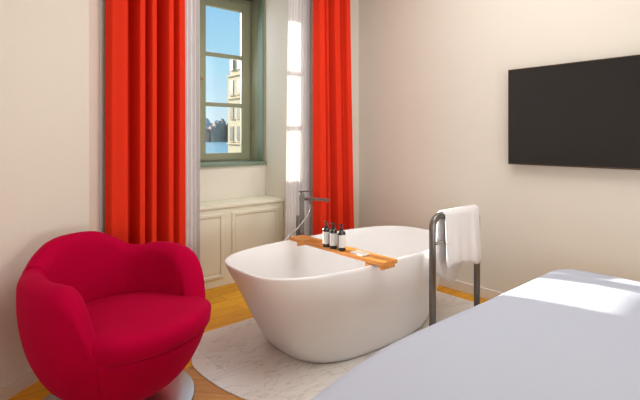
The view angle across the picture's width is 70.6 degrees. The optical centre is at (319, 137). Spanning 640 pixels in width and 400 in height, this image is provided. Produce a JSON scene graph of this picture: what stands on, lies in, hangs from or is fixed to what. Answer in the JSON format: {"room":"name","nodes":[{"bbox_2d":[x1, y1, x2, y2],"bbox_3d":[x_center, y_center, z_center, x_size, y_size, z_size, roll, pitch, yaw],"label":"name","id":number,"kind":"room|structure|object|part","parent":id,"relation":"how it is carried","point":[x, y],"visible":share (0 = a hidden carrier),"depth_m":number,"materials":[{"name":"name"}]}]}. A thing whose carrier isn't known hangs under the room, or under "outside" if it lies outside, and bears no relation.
{"room":"hotel room","nodes":[
{"label":"hotel room","id":0,"kind":"room"},
{"bbox_2d":[0,0,105,387],"bbox_3d":[-1.267,-0.300,-0.140,1.138,3.200,6.907,0,0,-11],"label":"wall","id":1,"kind":"structure","parent":0,"point":[52,52],"depth_m":2.46,"materials":[{"name":"white paint"}]},
{"bbox_2d":[0,370,38,399],"bbox_3d":[-1.192,1.266,-0.260,0.917,0.068,6.489,0,0,-13],"label":"baseboard","id":2,"kind":"structure","parent":1,"relation":"attached to","point":[26,380],"depth_m":2.31,"materials":[{"name":"beige wood"}]},
{"bbox_2d":[206,118,217,127],"bbox_3d":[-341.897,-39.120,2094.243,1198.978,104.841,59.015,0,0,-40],"label":"town","id":3,"kind":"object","parent":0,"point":[208,123],"visible":0.03,"depth_m":1957.27,"materials":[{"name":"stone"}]},
{"bbox_2d":[8,283,487,399],"bbox_3d":[-0.095,1.360,1.036,6.000,0.120,7.100,0,0,-40],"label":"floor","id":4,"kind":"structure","parent":0,"point":[228,305],"depth_m":3.26,"materials":[{"name":"brown wood"}]},
{"bbox_2d":[16,231,211,399],"bbox_3d":[-0.985,0.902,2.228,0.897,0.795,0.850,0,0,28],"label":"swivel armchair","id":5,"kind":"object","parent":4,"relation":"on","point":[100,316],"visible":1,"depth_m":2.02,"materials":[{"name":"fabric"}]},
{"bbox_2d":[85,292,211,366],"bbox_3d":[-0.944,0.897,2.206,0.789,0.156,0.689,0,0,28],"label":"seat cushion","id":6,"kind":"object","parent":5,"relation":"on","point":[131,329],"depth_m":2.02,"materials":[{"name":"fabric"}]},
{"bbox_2d":[200,196,283,289],"bbox_3d":[-0.902,0.944,4.126,1.174,0.712,0.325,0,0,-40],"label":"base cabinet","id":7,"kind":"object","parent":4,"relation":"on","point":[228,227],"visible":0.57,"depth_m":4.03,"materials":[{"name":"beige paint"}]},
{"bbox_3d":[-1.042,0.943,3.805,0.513,0.565,0.015,0,0,-40],"label":"panel moulding","id":8,"kind":"part","parent":7,"relation":"part of","materials":[{"name":"beige paint"}]},
{"bbox_3d":[-0.592,0.943,4.189,0.510,0.565,0.015,0,0,-40],"label":"panel moulding","id":9,"kind":"part","parent":7,"relation":"part of","materials":[{"name":"beige paint"}]},
{"bbox_2d":[192,291,473,399],"bbox_3d":[0.265,1.296,3.038,2.124,0.007,1.300,0,0,-40],"label":"slab","id":10,"kind":"object","parent":4,"relation":"on","point":[237,358],"depth_m":2.57,"materials":[{"name":"beige stone"}]},
{"bbox_2d":[284,190,329,240],"bbox_3d":[-0.125,0.845,3.451,0.377,0.896,0.182,0,0,-13],"label":"faucet","id":11,"kind":"object","parent":10,"relation":"on","point":[300,219],"visible":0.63,"depth_m":3.46,"materials":[{"name":"grey metal"}]},
{"bbox_3d":[-0.108,0.420,3.467,0.106,0.045,0.030,0,0,16],"label":"lever","id":12,"kind":"part","parent":11,"relation":"part of","materials":[{"name":"silver metal"}]},
{"bbox_3d":[-0.031,0.467,3.445,0.205,0.020,0.034,0,0,16],"label":"spout","id":13,"kind":"part","parent":11,"relation":"part of","materials":[{"name":"silver metal"}]},
{"bbox_2d":[225,226,439,362],"bbox_3d":[0.203,1.017,3.100,1.736,0.552,0.856,0,0,-40],"label":"bathtub","id":14,"kind":"object","parent":10,"relation":"on","point":[312,304],"visible":0.84,"depth_m":2.67,"materials":[{"name":"white ceramic"}]},
{"bbox_2d":[289,235,396,269],"bbox_3d":[0.116,0.733,2.936,0.127,0.049,0.887,0,0,-40],"label":"tray","id":15,"kind":"object","parent":14,"relation":"on","point":[385,262],"visible":0.91,"depth_m":2.80,"materials":[{"name":"orange wood"}]},
{"bbox_2d":[323,221,329,246],"bbox_3d":[0.041,0.626,2.949,0.052,0.164,0.057,0,0,-20],"label":"toiletry bottle","id":16,"kind":"object","parent":15,"relation":"on","point":[326,229],"visible":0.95,"depth_m":2.92,"materials":[{"name":"black"}]},
{"bbox_2d":[329,223,337,248],"bbox_3d":[0.087,0.626,2.899,0.052,0.164,0.052,0,0,8],"label":"toiletry bottle","id":17,"kind":"object","parent":15,"relation":"on","point":[333,235],"visible":1,"depth_m":2.88,"materials":[{"name":"black"}]},
{"bbox_2d":[338,224,345,250],"bbox_3d":[0.137,0.626,2.846,0.052,0.164,0.052,0,0,1],"label":"toiletry bottle","id":18,"kind":"object","parent":15,"relation":"on","point":[341,234],"visible":1,"depth_m":2.83,"materials":[{"name":"black"}]},
{"bbox_2d":[349,250,369,256],"bbox_3d":[0.243,0.708,2.771,0.074,0.015,0.110,0,0,-40],"label":"soap bar","id":19,"kind":"object","parent":15,"relation":"on","point":[356,252],"visible":0.96,"depth_m":2.75,"materials":[{"name":"white"}]},
{"bbox_2d":[429,212,479,325],"bbox_3d":[0.904,0.885,3.005,0.588,0.816,0.068,0,0,-40],"label":"towel rail","id":20,"kind":"object","parent":10,"relation":"on","point":[433,222],"visible":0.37,"depth_m":2.82,"materials":[{"name":"silver metal"}]},
{"bbox_2d":[436,204,480,281],"bbox_3d":[0.930,0.714,3.024,0.412,0.501,0.131,0,0,-40],"label":"towel","id":21,"kind":"object","parent":20,"relation":"hanging from","point":[460,228],"visible":0.99,"depth_m":2.98,"materials":[{"name":"white fabric"}]},
{"bbox_2d":[311,269,639,399],"bbox_3d":[1.135,1.004,1.213,2.315,0.592,1.883,0,0,-40],"label":"bed","id":22,"kind":"object","parent":4,"relation":"on","point":[561,334],"visible":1,"depth_m":1.52,"materials":[{"name":"grey fabric"}]},
{"bbox_2d":[200,0,358,240],"bbox_3d":[-0.831,-0.300,4.325,2.450,3.200,0.940,0,0,-40],"label":"wall","id":23,"kind":"structure","parent":0,"point":[228,182],"depth_m":4.51,"materials":[{"name":"white paint"}]},
{"bbox_2d":[200,0,266,167],"bbox_3d":[-1.111,-0.604,4.369,1.188,1.752,0.370,0,0,-40],"label":"window","id":24,"kind":"structure","parent":23,"relation":"in","point":[252,57],"depth_m":4.68,"materials":[{"name":"green paint"}]},
{"bbox_3d":[-1.102,0.255,4.357,1.186,0.034,0.340,0,0,-40],"label":"sill","id":25,"kind":"part","parent":24,"relation":"part of","materials":[{"name":"green paint"}]},
{"bbox_2d":[359,0,639,292],"bbox_3d":[2.111,-0.300,2.918,0.200,3.200,7.100,0,0,-40],"label":"wall","id":26,"kind":"structure","parent":0,"point":[433,74],"depth_m":3.65,"materials":[{"name":"white paint"}]},
{"bbox_2d":[438,277,502,299],"bbox_3d":[2.303,1.258,2.528,0.015,0.085,5.858,0,0,-40],"label":"baseboard","id":27,"kind":"structure","parent":26,"relation":"attached to","point":[485,293],"depth_m":3.77,"materials":[{"name":"beige wood"}]},
{"bbox_2d":[508,54,639,169],"bbox_3d":[1.877,-0.160,2.989,0.063,0.720,1.280,0,0,-40],"label":"television","id":28,"kind":"object","parent":26,"relation":"attached to","point":[583,114],"visible":1,"depth_m":3.09,"materials":[{"name":"black plastic"}]},
{"label":"outside","id":29,"kind":"structure","parent":0,"visible":0},
{"bbox_2d":[206,142,227,152],"bbox_3d":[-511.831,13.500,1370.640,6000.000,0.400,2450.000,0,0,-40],"label":"lake","id":30,"kind":"structure","parent":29,"point":[211,147],"depth_m":632.80,"materials":[{"name":"blue liquid"}]},
{"bbox_2d":[206,119,227,141],"bbox_3d":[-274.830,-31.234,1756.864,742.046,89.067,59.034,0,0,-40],"label":"houses","id":31,"kind":"structure","parent":30,"relation":"on","point":[218,132],"depth_m":1652.82,"materials":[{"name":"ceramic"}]},
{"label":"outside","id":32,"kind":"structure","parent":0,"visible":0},
{"bbox_3d":[-44.954,13.400,68.119,220.000,1.000,138.000,0,0,-40],"label":"street","id":33,"kind":"object","parent":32,"visible":0},
{"bbox_2d":[227,59,239,152],"bbox_3d":[-0.813,2.000,48.725,12.200,21.800,15.400,0,0,-40],"label":"apartment building","id":34,"kind":"structure","parent":33,"relation":"on","point":[233,143],"depth_m":49.56,"materials":[{"name":"stone"}]},
{"bbox_3d":[-0.095,-1.960,1.036,6.000,0.120,7.100,0,0,-40],"label":"ceiling","id":35,"kind":"structure","parent":0,"visible":0},
{"bbox_3d":[-1.188,-1.894,3.265,0.710,0.012,0.110,0,0,-40],"label":"trim","id":36,"kind":"structure","parent":35,"relation":"attached to","visible":0},
{"bbox_2d":[105,0,185,245],"bbox_3d":[-1.226,-0.300,3.189,0.564,3.192,0.230,0,0,-40],"label":"curtain","id":37,"kind":"object","parent":36,"relation":"hanging from","point":[145,140],"visible":0.73,"depth_m":3.14,"materials":[{"name":"red fabric"}]},
{"bbox_2d":[185,0,199,260],"bbox_3d":[-0.965,-0.300,3.431,0.136,3.192,0.040,0,0,-40],"label":"sheer curtain","id":38,"kind":"object","parent":36,"relation":"hanging from","point":[192,7],"visible":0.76,"depth_m":3.43,"materials":[{"name":"white fabric"}]},
{"bbox_3d":[0.037,-1.894,4.310,0.870,0.012,0.110,0,0,-40],"label":"trim","id":39,"kind":"structure","parent":35,"relation":"attached to","visible":0},
{"bbox_2d":[285,0,312,239],"bbox_3d":[-0.188,-0.300,4.192,0.326,3.192,0.043,0,0,-40],"label":"sheer curtain","id":40,"kind":"object","parent":39,"relation":"hanging from","point":[299,145],"visible":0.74,"depth_m":4.18,"materials":[{"name":"white fabric"}]},
{"bbox_2d":[313,0,353,234],"bbox_3d":[0.115,-0.300,4.330,0.496,3.192,0.227,0,0,-40],"label":"curtain","id":41,"kind":"object","parent":39,"relation":"hanging from","point":[332,86],"visible":0.79,"depth_m":4.25,"materials":[{"name":"red fabric"}]}
]}

